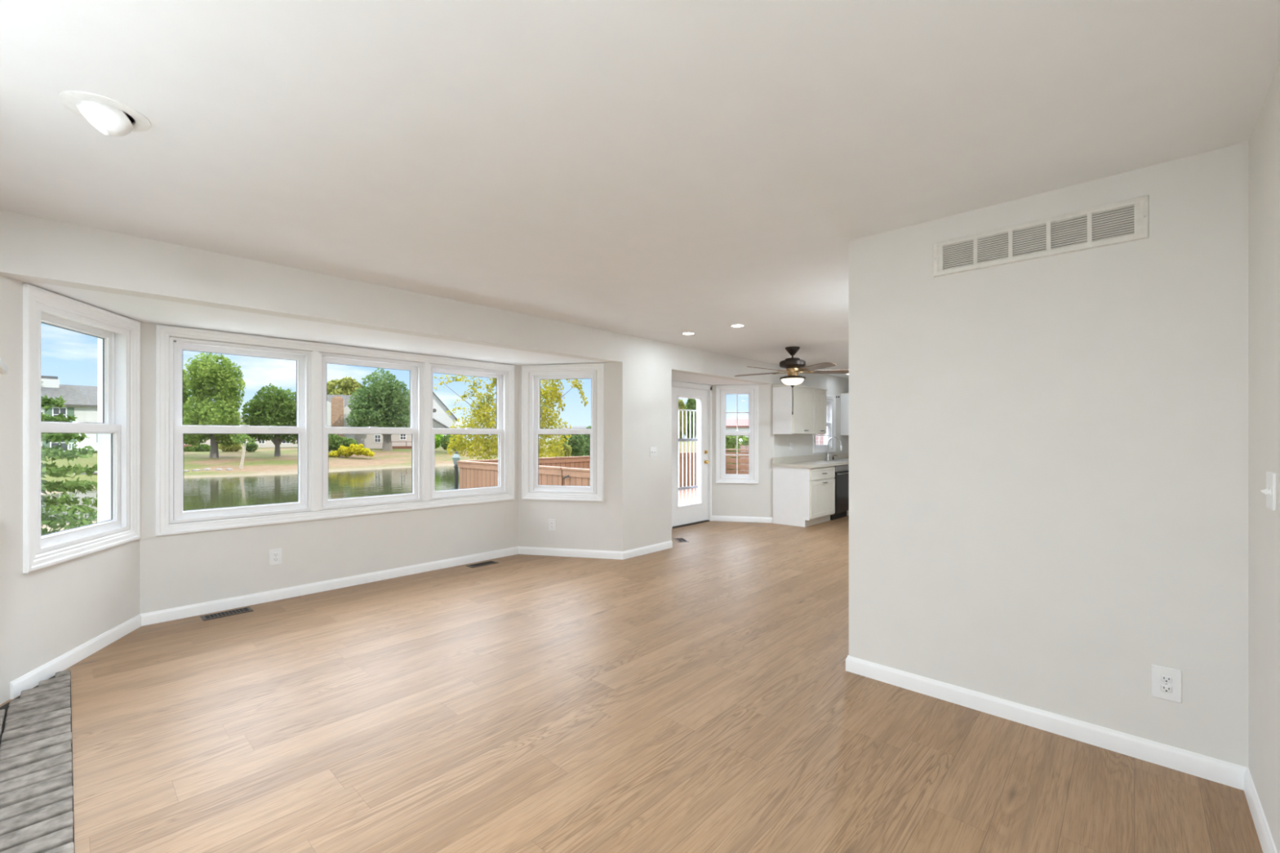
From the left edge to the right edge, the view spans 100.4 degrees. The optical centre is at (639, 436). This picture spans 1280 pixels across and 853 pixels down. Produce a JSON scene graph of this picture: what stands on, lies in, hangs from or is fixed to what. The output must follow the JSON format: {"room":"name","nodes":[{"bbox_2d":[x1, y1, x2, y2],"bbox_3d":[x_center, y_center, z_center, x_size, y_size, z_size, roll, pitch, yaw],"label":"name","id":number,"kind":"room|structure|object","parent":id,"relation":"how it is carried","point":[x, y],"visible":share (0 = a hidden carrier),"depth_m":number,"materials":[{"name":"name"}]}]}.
{"room":"empty living room","nodes":[
{"label":"empty living room","id":0,"kind":"room"},
{"bbox_2d":[0,274,139,705],"bbox_3d":[-3.401,0.265,3.133,0.150,2.135,1.220,0,0,-17],"label":"wall","id":1,"kind":"structure","parent":0,"point":[46,613],"depth_m":2.80,"materials":[{"name":"paint"}]},
{"bbox_2d":[22,283,140,573],"bbox_3d":[-3.422,-0.041,3.221,0.184,1.509,0.980,0,0,-17],"label":"window","id":2,"kind":"structure","parent":1,"relation":"in","point":[112,428],"depth_m":3.34,"materials":[{"name":"white plastic"}]},
{"bbox_2d":[18,280,604,364],"bbox_3d":[-2.167,-0.928,4.629,1.057,0.250,4.552,0,0,43],"label":"ceiling","id":3,"kind":"structure","parent":0,"point":[142,309],"depth_m":4.00,"materials":[{"name":"paint"}]},
{"bbox_2d":[139,321,518,613],"bbox_3d":[-2.499,0.265,4.937,0.150,2.135,3.131,0,0,43],"label":"wall","id":4,"kind":"structure","parent":0,"point":[179,570],"depth_m":4.39,"materials":[{"name":"paint"}]},
{"bbox_2d":[269,548,281,565],"bbox_3d":[-2.957,0.980,4.326,0.011,0.130,0.087,0,0,43],"label":"wall outlet","id":5,"kind":"object","parent":4,"relation":"attached to","point":[275,555],"visible":1,"depth_m":4.32,"materials":[{"name":"white plastic"}]},
{"bbox_2d":[155,324,514,536],"bbox_3d":[-2.488,-0.042,4.942,0.184,1.507,2.989,0,0,43],"label":"window","id":6,"kind":"structure","parent":4,"relation":"in","point":[303,358],"depth_m":4.31,"materials":[{"name":"white plastic"}]},
{"bbox_2d":[320,351,422,510],"bbox_3d":[-2.496,-0.043,4.949,0.162,1.356,0.911,0,0,43],"label":"window","id":7,"kind":"structure","parent":4,"relation":"in","point":[415,428],"depth_m":4.94,"materials":[{"name":"white plastic"}]},
{"bbox_2d":[430,364,507,500],"bbox_3d":[-1.838,-0.043,5.658,0.162,1.356,0.911,0,0,43],"label":"window","id":8,"kind":"structure","parent":4,"relation":"in","point":[501,430],"depth_m":5.73,"materials":[{"name":"white plastic"}]},
{"bbox_2d":[0,208,848,551],"bbox_3d":[0.725,0.112,6.858,0.150,2.440,12.060,0,0,43],"label":"wall","id":9,"kind":"structure","parent":0,"point":[33,249],"depth_m":4.07,"materials":[{"name":"paint"}]},
{"bbox_2d":[9,540,672,699],"bbox_3d":[-1.746,1.290,4.852,1.070,0.085,5.121,0,0,43],"label":"baseboard","id":10,"kind":"structure","parent":9,"relation":"attached to","point":[30,680],"depth_m":4.29,"materials":[{"name":"white paint"}]},
{"bbox_2d":[649,446,656,457],"bbox_3d":[0.157,0.179,6.119,0.023,0.115,0.116,0,0,43],"label":"light switch","id":11,"kind":"object","parent":9,"relation":"attached to","point":[652,449],"visible":1,"depth_m":6.11,"materials":[{"name":"white plastic"}]},
{"bbox_2d":[772,384,827,434],"bbox_3d":[2.571,-0.406,8.466,0.364,0.745,1.210,0,0,43],"label":"upper cabinet","id":12,"kind":"object","parent":9,"relation":"attached to","point":[809,403],"visible":0.99,"depth_m":8.13,"materials":[{"name":"paint"}]},
{"bbox_2d":[813,395,835,453],"bbox_3d":[3.232,-0.221,9.552,0.184,1.025,0.910,0,0,43],"label":"window","id":13,"kind":"structure","parent":9,"relation":"in","point":[816,448],"depth_m":9.77,"materials":[{"name":"white plastic"}]},
{"bbox_2d":[840,392,848,435],"bbox_3d":[4.227,-0.413,10.251,0.364,0.790,0.940,0,0,43],"label":"upper cabinet","id":14,"kind":"object","parent":9,"relation":"attached to","point":[844,397],"visible":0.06,"depth_m":9.98,"materials":[{"name":"paint"}]},
{"bbox_2d":[518,361,622,551],"bbox_3d":[-0.767,0.265,5.971,1.220,2.135,0.150,0,0,13],"label":"wall","id":15,"kind":"structure","parent":0,"point":[580,525],"depth_m":5.84,"materials":[{"name":"paint"}]},
{"bbox_2d":[548,519,555,530],"bbox_3d":[-0.981,0.989,5.938,0.087,0.130,0.011,0,0,13],"label":"wall outlet","id":16,"kind":"object","parent":15,"relation":"attached to","point":[552,522],"visible":1,"depth_m":5.93,"materials":[{"name":"white plastic"}]},
{"bbox_2d":[521,363,604,502],"bbox_3d":[-0.847,-0.041,5.984,0.960,1.509,0.184,0,0,13],"label":"window","id":17,"kind":"structure","parent":15,"relation":"in","point":[561,371],"depth_m":5.94,"materials":[{"name":"white plastic"}]},
{"bbox_2d":[0,515,1262,852],"bbox_3d":[2.028,1.392,5.649,5.639,0.120,12.060,0,0,43],"label":"floor","id":18,"kind":"structure","parent":0,"point":[698,695],"depth_m":2.37,"materials":[{"name":"brown wood"}]},
{"bbox_2d":[0,669,75,852],"bbox_3d":[-2.159,1.318,1.773,3.223,0.028,0.377,0,0,43],"label":"brick hearth","id":19,"kind":"object","parent":18,"relation":"on","point":[37,814],"visible":1,"depth_m":2.09,"materials":[{"name":"grey brick"}]},
{"bbox_2d":[200,606,253,621],"bbox_3d":[-3.093,1.329,3.995,0.135,0.008,0.300,0,0,43],"label":"floor vent","id":20,"kind":"object","parent":18,"relation":"in","point":[245,610],"visible":1,"depth_m":3.99,"materials":[{"name":"metal"}]},
{"bbox_2d":[466,560,498,568],"bbox_3d":[-1.637,1.329,5.536,0.135,0.008,0.300,0,0,43],"label":"floor vent","id":21,"kind":"object","parent":18,"relation":"in","point":[489,562],"visible":1,"depth_m":5.52,"materials":[{"name":"metal"}]},
{"bbox_2d":[673,537,688,542],"bbox_3d":[0.527,1.329,6.823,0.140,0.008,0.270,0,0,-11],"label":"floor vent","id":22,"kind":"object","parent":18,"relation":"in","point":[678,540],"visible":1,"depth_m":6.82,"materials":[{"name":"metal"}]},
{"bbox_2d":[773,466,835,527],"bbox_3d":[2.569,0.898,8.260,0.642,0.868,0.885,0,0,43],"label":"base cabinet","id":23,"kind":"object","parent":18,"relation":"on","point":[804,497],"visible":0.98,"depth_m":7.97,"materials":[{"name":"paint"}]},
{"bbox_2d":[772,453,848,467],"bbox_3d":[3.632,0.392,9.414,0.630,0.140,4.052,0,0,43],"label":"countertop","id":24,"kind":"structure","parent":23,"relation":"on","point":[812,460],"depth_m":8.57,"materials":[{"name":"beige stone"}]},
{"bbox_2d":[826,436,842,460],"bbox_3d":[3.435,0.215,9.390,0.285,0.417,0.119,0,0,43],"label":"kitchen faucet","id":25,"kind":"object","parent":24,"relation":"on","point":[841,446],"visible":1,"depth_m":9.42,"materials":[{"name":"metal"}]},
{"bbox_2d":[824,458,848,461],"bbox_3d":[3.603,0.506,9.343,0.425,0.180,0.840,0,0,43],"label":"sink","id":26,"kind":"object","parent":24,"relation":"in","point":[840,460],"visible":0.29,"depth_m":9.64,"materials":[{"name":"metal"}]},
{"bbox_2d":[830,464,848,519],"bbox_3d":[3.089,0.901,8.811,0.654,0.862,0.600,0,0,43],"label":"dishwasher","id":27,"kind":"object","parent":18,"relation":"on","point":[842,472],"visible":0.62,"depth_m":8.55,"materials":[{"name":"black metal"}]},
{"bbox_2d":[0,0,1279,378],"bbox_3d":[2.382,-1.208,5.320,4.672,0.200,12.060,0,0,43],"label":"ceiling","id":28,"kind":"structure","parent":0,"point":[655,170],"depth_m":1.91,"materials":[{"name":"paint"}]},
{"bbox_2d":[57,90,151,137],"bbox_3d":[-1.823,-1.101,1.821,0.226,0.135,0.226,0,0,43],"label":"light","id":29,"kind":"object","parent":28,"relation":"attached to","point":[107,115],"visible":0.98,"depth_m":1.79,"materials":[{"name":"white plastic"}]},
{"bbox_2d":[681,332,695,335],"bbox_3d":[0.521,-1.105,5.737,0.150,0.006,0.150,0,0,43],"label":"recessed light","id":30,"kind":"object","parent":28,"relation":"in","point":[682,333],"visible":1,"depth_m":5.73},
{"bbox_2d":[729,324,745,327],"bbox_3d":[0.975,-1.105,5.329,0.150,0.006,0.150,0,0,43],"label":"recessed light","id":31,"kind":"object","parent":28,"relation":"in","point":[732,325],"visible":1,"depth_m":5.31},
{"bbox_2d":[734,346,848,414],"bbox_3d":[1.972,-0.688,6.655,1.435,0.840,1.502,0,0,0],"label":"ceiling fan","id":32,"kind":"object","parent":28,"relation":"hanging from","point":[793,366],"visible":0.99,"depth_m":6.58,"materials":[{"name":"brown metal"}]},
{"bbox_2d":[671,371,761,385],"bbox_3d":[0.804,-0.928,7.665,0.832,0.250,2.670,0,0,43],"label":"ceiling","id":33,"kind":"structure","parent":0,"point":[676,376],"depth_m":7.61,"materials":[{"name":"paint"}]},
{"bbox_2d":[711,383,773,517],"bbox_3d":[1.607,0.265,8.365,0.961,2.135,0.150,0,0,13],"label":"wall","id":34,"kind":"structure","parent":0,"point":[727,499],"depth_m":8.24,"materials":[{"name":"paint"}]},
{"bbox_2d":[715,384,758,484],"bbox_3d":[1.528,-0.031,8.378,0.654,1.538,0.184,0,0,13],"label":"window","id":35,"kind":"structure","parent":34,"relation":"in","point":[752,390],"depth_m":8.35,"materials":[{"name":"white plastic"}]},
{"bbox_2d":[711,515,773,523],"bbox_3d":[1.589,1.290,8.286,0.961,0.085,0.013,0,0,13],"label":"baseboard","id":36,"kind":"structure","parent":34,"relation":"attached to","point":[722,518],"depth_m":8.28,"materials":[{"name":"white paint"}]},
{"bbox_2d":[848,142,1248,767],"bbox_3d":[4.691,0.112,5.589,1.654,2.440,8.525,0,0,43],"label":"wall","id":37,"kind":"structure","parent":0,"point":[1048,456],"depth_m":2.36,"materials":[{"name":"paint"}]},
{"bbox_2d":[933,195,1149,277],"bbox_3d":[1.792,-0.902,2.455,0.800,0.178,0.014,0,0,43],"label":"air vent","id":38,"kind":"object","parent":37,"relation":"in","point":[1127,220],"visible":1,"depth_m":2.40,"materials":[{"name":"metal"}]},
{"bbox_2d":[845,654,1277,852],"bbox_3d":[0.750,1.290,1.462,1.517,0.085,3.885,0,0,43],"label":"baseboard","id":39,"kind":"structure","parent":37,"relation":"attached to","point":[1237,776],"depth_m":2.31,"materials":[{"name":"white paint"}]},
{"bbox_2d":[1151,664,1182,703],"bbox_3d":[2.123,0.999,2.150,0.087,0.130,0.011,0,0,43],"label":"wall outlet","id":40,"kind":"object","parent":37,"relation":"attached to","point":[1166,682],"visible":1,"depth_m":2.15,"materials":[{"name":"white plastic"}]},
{"bbox_2d":[1160,684,1172,693],"bbox_3d":[2.122,1.018,2.148,0.033,0.028,0.006,0,0,43],"label":"receptacle","id":41,"kind":"object","parent":40,"relation":"attached to","point":[1165,689],"depth_m":2.15,"materials":[{"name":"white plastic"}]},
{"bbox_2d":[1160,675,1172,684],"bbox_3d":[2.122,0.980,2.148,0.033,0.028,0.006,0,0,43],"label":"receptacle","id":42,"kind":"object","parent":40,"relation":"attached to","point":[1165,679],"depth_m":2.15,"materials":[{"name":"white plastic"}]},
{"bbox_2d":[1248,61,1279,852],"bbox_3d":[1.192,0.112,0.712,0.150,2.440,3.685,0,0,43],"label":"wall","id":43,"kind":"structure","parent":0,"point":[1264,143],"depth_m":1.77,"materials":[{"name":"paint"}]},
{"bbox_2d":[1260,471,1275,511],"bbox_3d":[1.953,0.169,1.659,0.023,0.115,0.116,0,0,43],"label":"light switch","id":44,"kind":"object","parent":43,"relation":"attached to","point":[1270,491],"visible":1,"depth_m":1.64,"materials":[{"name":"white plastic"}]},
{"bbox_3d":[0.554,0.265,7.896,0.150,2.135,1.510,0,0,43],"label":"wall","id":45,"kind":"structure","parent":0,"visible":0},
{"bbox_2d":[671,380,711,528],"bbox_3d":[0.718,0.267,8.049,0.184,2.130,1.057,0,0,43],"label":"door","id":46,"kind":"structure","parent":45,"relation":"in","point":[683,515],"depth_m":8.21,"materials":[{"name":"white paint"}]},
{"bbox_2d":[678,399,698,505],"bbox_3d":[0.627,0.402,8.152,0.030,2.100,0.914,0,0,43],"label":"storm door","id":47,"kind":"structure","parent":46,"relation":"attached to","point":[682,439],"depth_m":8.31,"materials":[{"name":"white metal"}]},
{"bbox_3d":[-1.613,0.112,0.903,4.522,2.440,0.150,0,0,43],"label":"wall","id":48,"kind":"structure","parent":0,"visible":0},
{"bbox_2d":[0,358,7,375],"bbox_3d":[-1.786,-0.226,1.310,1.880,0.085,0.210,0,0,43],"label":"mantel shelf","id":49,"kind":"object","parent":48,"relation":"attached to","point":[3,367],"visible":1,"depth_m":1.92,"materials":[{"name":"white paint"}]},
{"label":"outside","id":50,"kind":"structure","parent":0,"visible":0},
{"bbox_2d":[40,466,459,524],"bbox_3d":[-36.702,3.432,25.869,30.000,0.200,108.000,0,0,43],"label":"pond","id":51,"kind":"structure","parent":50,"point":[199,493],"depth_m":34.48,"materials":[{"name":"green liquid"}]},
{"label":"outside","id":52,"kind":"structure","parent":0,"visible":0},
{"bbox_2d":[40,440,696,531],"bbox_3d":[-51.097,2.943,98.568,257.000,2.387,255.000,0,0,43],"label":"ground","id":53,"kind":"structure","parent":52,"point":[262,461],"depth_m":54.73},
{"bbox_2d":[40,380,97,535],"bbox_3d":[-9.708,0.541,8.189,3.527,3.550,3.558,0,0,31],"label":"evergreen tree","id":54,"kind":"object","parent":53,"relation":"on","point":[56,452],"visible":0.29,"depth_m":8.44,"materials":[{"name":"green plant"}]},
{"bbox_2d":[40,375,97,452],"bbox_3d":[-64.502,-2.183,62.302,11.120,9.231,14.300,0,0,44],"label":"house","id":55,"kind":"structure","parent":53,"relation":"on","point":[82,400],"depth_m":59.86,"materials":[{"name":"white"}]},
{"bbox_2d":[42,440,49,448],"bbox_3d":[-64.258,0.707,57.675,0.050,1.950,0.530,0,0,44],"label":"shutter","id":56,"kind":"object","parent":55,"relation":"hanging from","point":[47,445],"depth_m":57.65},
{"bbox_2d":[44,407,52,416],"bbox_3d":[-64.154,-2.368,57.783,0.050,1.600,0.530,0,0,44],"label":"shutter","id":57,"kind":"object","parent":55,"relation":"hanging from","point":[49,411],"depth_m":57.83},
{"bbox_2d":[66,407,74,422],"bbox_3d":[-63.004,-2.368,58.994,0.050,1.600,0.530,0,0,44],"label":"shutter","id":58,"kind":"object","parent":55,"relation":"hanging from","point":[70,411],"depth_m":58.97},
{"bbox_2d":[69,439,75,448],"bbox_3d":[-62.900,0.707,59.102,0.050,1.950,0.530,0,0,44],"label":"shutter","id":59,"kind":"object","parent":55,"relation":"hanging from","point":[73,440],"depth_m":59.06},
{"bbox_2d":[182,369,193,444],"bbox_3d":[-49.293,-2.654,56.768,3.375,10.047,3.290,0,0,43],"label":"deciduous tree","id":60,"kind":"object","parent":53,"relation":"on","point":[185,396],"visible":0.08,"depth_m":56.87,"materials":[{"name":"green plant"}]},
{"bbox_2d":[183,445,194,451],"bbox_3d":[-54.194,1.713,64.014,1.470,1.217,1.560,0,0,43],"label":"shrub","id":61,"kind":"object","parent":53,"relation":"on","point":[188,448],"visible":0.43,"depth_m":63.67,"materials":[{"name":"green plant"}]},
{"bbox_2d":[193,443,210,451],"bbox_3d":[-52.362,1.558,63.999,1.890,1.389,1.984,0,0,43],"label":"shrub","id":62,"kind":"object","parent":53,"relation":"on","point":[202,447],"visible":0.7,"depth_m":63.52,"materials":[{"name":"green plant"}]},
{"bbox_2d":[182,351,248,458],"bbox_3d":[-44.196,-3.183,54.962,5.849,11.501,6.123,0,0,43],"label":"deciduous tree","id":63,"kind":"object","parent":53,"relation":"on","point":[205,374],"visible":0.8,"depth_m":54.64,"materials":[{"name":"green plant"}]},
{"bbox_2d":[217,440,244,451],"bbox_3d":[-49.158,1.127,64.017,2.479,1.704,2.658,0,0,43],"label":"shrub","id":64,"kind":"object","parent":53,"relation":"on","point":[237,447],"visible":0.54,"depth_m":63.45,"materials":[{"name":"green plant"}]},
{"bbox_2d":[183,415,297,447],"bbox_3d":[-63.694,-0.478,86.111,17.800,5.825,11.400,0,0,-39],"label":"house","id":65,"kind":"structure","parent":53,"relation":"on","point":[261,443],"depth_m":85.75,"materials":[{"name":"beige"}]},
{"bbox_2d":[230,434,255,469],"bbox_3d":[-35.747,1.318,48.035,1.876,3.517,1.432,0,0,6],"label":"sapling","id":66,"kind":"object","parent":53,"relation":"on","point":[243,436],"visible":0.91,"depth_m":47.92,"materials":[{"name":"green plant"}]},
{"bbox_2d":[244,441,257,452],"bbox_3d":[-46.681,1.267,63.975,1.391,1.395,1.525,0,0,43],"label":"shrub","id":67,"kind":"object","parent":53,"relation":"on","point":[251,447],"visible":0.94,"depth_m":63.67,"materials":[{"name":"green plant"}]},
{"bbox_2d":[240,382,297,456],"bbox_3d":[-40.745,-1.660,59.645,6.266,8.454,6.151,0,0,43],"label":"deciduous tree","id":68,"kind":"object","parent":53,"relation":"on","point":[277,407],"visible":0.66,"depth_m":58.86,"materials":[{"name":"green plant"}]},
{"bbox_2d":[328,433,357,452],"bbox_3d":[-36.411,0.864,64.483,4.592,2.730,2.416,0,0,-7],"label":"shrub","id":69,"kind":"object","parent":53,"relation":"on","point":[334,442],"visible":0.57,"depth_m":63.91,"materials":[{"name":"green plant"}]},
{"bbox_2d":[326,376,363,395],"bbox_3d":[-51.184,-4.097,92.056,5.831,12.640,5.781,0,0,43],"label":"deciduous tree","id":70,"kind":"object","parent":53,"relation":"on","point":[351,385],"visible":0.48,"depth_m":91.03,"materials":[{"name":"green plant"}]},
{"bbox_2d":[328,443,374,457],"bbox_3d":[-34.115,1.702,62.397,5.981,1.764,1.493,0,0,-1],"label":"shrub","id":71,"kind":"object","parent":53,"relation":"on","point":[358,450],"visible":0.94,"depth_m":62.14,"materials":[{"name":"yellow plant"}]},
{"bbox_2d":[326,394,411,448],"bbox_3d":[-42.028,-1.952,82.723,14.600,8.814,12.400,0,0,-27],"label":"house","id":72,"kind":"structure","parent":53,"relation":"on","point":[337,408],"depth_m":79.34,"materials":[{"name":"beige"}]},
{"bbox_2d":[345,368,409,450],"bbox_3d":[-36.538,-3.706,74.914,7.561,11.942,7.691,0,0,43],"label":"deciduous tree","id":73,"kind":"object","parent":53,"relation":"on","point":[383,404],"visible":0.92,"depth_m":73.68,"materials":[{"name":"green plant"}]},
{"bbox_2d":[435,434,443,448],"bbox_3d":[-28.948,0.608,75.619,2.468,2.576,2.371,0,0,43],"label":"shrub","id":74,"kind":"object","parent":53,"relation":"on","point":[437,437],"visible":0.38,"depth_m":75.08,"materials":[{"name":"green plant"}]},
{"bbox_2d":[432,391,457,435],"bbox_3d":[-42.727,-4.022,105.196,12.400,13.049,11.900,0,0,-22],"label":"house","id":75,"kind":"structure","parent":53,"relation":"on","point":[441,419],"depth_m":103.08,"materials":[{"name":"white"}]},
{"bbox_2d":[440,434,463,452],"bbox_3d":[-25.877,0.818,73.125,3.065,2.689,2.057,0,0,-4],"label":"shrub","id":76,"kind":"object","parent":53,"relation":"on","point":[445,439],"visible":0.33,"depth_m":72.56,"materials":[{"name":"green plant"}]},
{"bbox_2d":[452,451,460,488],"bbox_3d":[-3.653,1.192,10.600,0.164,1.791,0.190,0,0,43],"label":"lamp post","id":77,"kind":"object","parent":53,"relation":"on","point":[455,457],"visible":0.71,"depth_m":10.57,"materials":[{"name":"grey metal"}]},
{"bbox_2d":[433,373,588,460],"bbox_3d":[-5.404,-0.274,22.877,6.993,6.184,3.171,0,0,-6],"label":"tree","id":78,"kind":"object","parent":53,"relation":"on","point":[489,421],"visible":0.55,"depth_m":22.79,"materials":[{"name":"yellow leaf"},{"name":"grey bark"}]},
{"bbox_2d":[457,460,566,488],"bbox_3d":[-2.352,1.317,9.374,3.200,1.670,0.155,0,0,43],"label":"fence","id":79,"kind":"object","parent":53,"relation":"on","point":[473,474],"visible":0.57,"depth_m":9.74,"materials":[{"name":"brown wood"}]},
{"bbox_2d":[561,467,590,486],"bbox_3d":[-0.712,1.270,7.826,1.250,1.565,0.145,0,0,43],"label":"gate","id":80,"kind":"object","parent":79,"relation":"attached to","point":[577,477],"visible":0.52,"depth_m":8.01,"materials":[{"name":"brown wood"}]},
{"bbox_2d":[546,440,572,457],"bbox_3d":[-4.686,1.813,31.125,1.488,3.216,1.758,0,0,-1],"label":"tree","id":81,"kind":"object","parent":53,"relation":"on","point":[567,453],"visible":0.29,"depth_m":30.68,"materials":[{"name":"green plant"}]},
{"bbox_2d":[555,426,588,440],"bbox_3d":[-8.818,0.436,87.482,9.800,4.193,7.800,0,0,-6],"label":"house","id":82,"kind":"structure","parent":53,"relation":"on","point":[563,427],"depth_m":86.06,"materials":[{"name":"beige"}]},
{"bbox_2d":[560,435,585,456],"bbox_3d":[-4.328,1.525,34.125,1.738,3.968,1.967,0,0,1],"label":"tree","id":83,"kind":"object","parent":53,"relation":"on","point":[576,443],"visible":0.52,"depth_m":33.54,"materials":[{"name":"green plant"}]},
{"bbox_2d":[464,452,696,487],"bbox_3d":[-0.550,1.317,13.702,0.155,1.670,8.600,0,0,43],"label":"fence","id":84,"kind":"object","parent":53,"relation":"on","point":[580,462],"visible":0.07,"depth_m":12.73,"materials":[{"name":"brown wood"}]},
{"bbox_2d":[582,426,591,456],"bbox_3d":[-3.531,1.378,40.149,2.110,4.486,2.300,0,0,43],"label":"tree","id":85,"kind":"object","parent":53,"relation":"on","point":[587,437],"visible":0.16,"depth_m":39.48,"materials":[{"name":"green plant"}]},
{"bbox_2d":[678,399,688,438],"bbox_3d":[1.987,0.403,28.010,1.133,4.753,1.173,0,0,43],"label":"tree","id":86,"kind":"object","parent":53,"relation":"on","point":[681,404],"visible":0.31,"depth_m":27.74,"materials":[{"name":"green plant"}]},
{"bbox_2d":[680,488,696,505],"bbox_3d":[1.258,1.772,12.147,4.480,0.600,8.780,0,0,43],"label":"deck","id":87,"kind":"object","parent":53,"relation":"on","point":[691,489],"visible":0.02,"depth_m":12.97,"materials":[{"name":"white wood"}]},
{"bbox_2d":[725,448,752,476],"bbox_3d":[4.258,1.187,15.468,4.440,1.570,0.190,0,0,43],"label":"fence","id":88,"kind":"object","parent":87,"relation":"attached to","point":[740,460],"visible":0.02,"depth_m":16.54,"materials":[{"name":"brown wood"}]},
{"bbox_2d":[684,398,696,438],"bbox_3d":[3.034,0.245,32.020,1.285,5.273,1.314,0,0,43],"label":"tree","id":89,"kind":"object","parent":53,"relation":"on","point":[691,403],"visible":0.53,"depth_m":31.71,"materials":[{"name":"green plant"}]},
{"bbox_2d":[725,435,736,470],"bbox_3d":[6.759,1.480,39.982,1.284,3.545,1.257,0,0,43],"label":"shrub","id":90,"kind":"object","parent":53,"relation":"on","point":[731,440],"visible":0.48,"depth_m":39.66,"materials":[{"name":"green plant"}]},
{"bbox_2d":[725,418,752,441],"bbox_3d":[14.923,0.092,77.437,7.500,5.144,7.500,0,0,11],"label":"house","id":91,"kind":"structure","parent":53,"relation":"on","point":[731,424],"depth_m":74.33,"materials":[{"name":"white"}]},
{"bbox_2d":[735,435,745,470],"bbox_3d":[8.648,1.514,46.000,1.155,3.478,1.189,0,0,43],"label":"shrub","id":92,"kind":"object","parent":53,"relation":"on","point":[740,437],"visible":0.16,"depth_m":45.73,"materials":[{"name":"green plant"}]},
{"bbox_2d":[738,436,752,445],"bbox_3d":[8.735,1.629,44.013,1.232,3.246,1.293,0,0,43],"label":"shrub","id":93,"kind":"object","parent":53,"relation":"on","point":[744,442],"visible":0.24,"depth_m":43.69,"materials":[{"name":"green plant"}]},
{"bbox_2d":[739,444,752,471],"bbox_3d":[6.625,1.305,26.755,3.200,1.754,0.140,0,0,11],"label":"fence","id":94,"kind":"object","parent":53,"relation":"on","point":[741,446],"visible":0.12,"depth_m":26.94,"materials":[{"name":"brown wood"}]},
{"bbox_2d":[815,434,823,444],"bbox_3d":[8.419,-1.178,20.835,4.400,7.820,8.800,0,0,43],"label":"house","id":95,"kind":"structure","parent":53,"relation":"on","point":[821,437],"depth_m":17.66,"materials":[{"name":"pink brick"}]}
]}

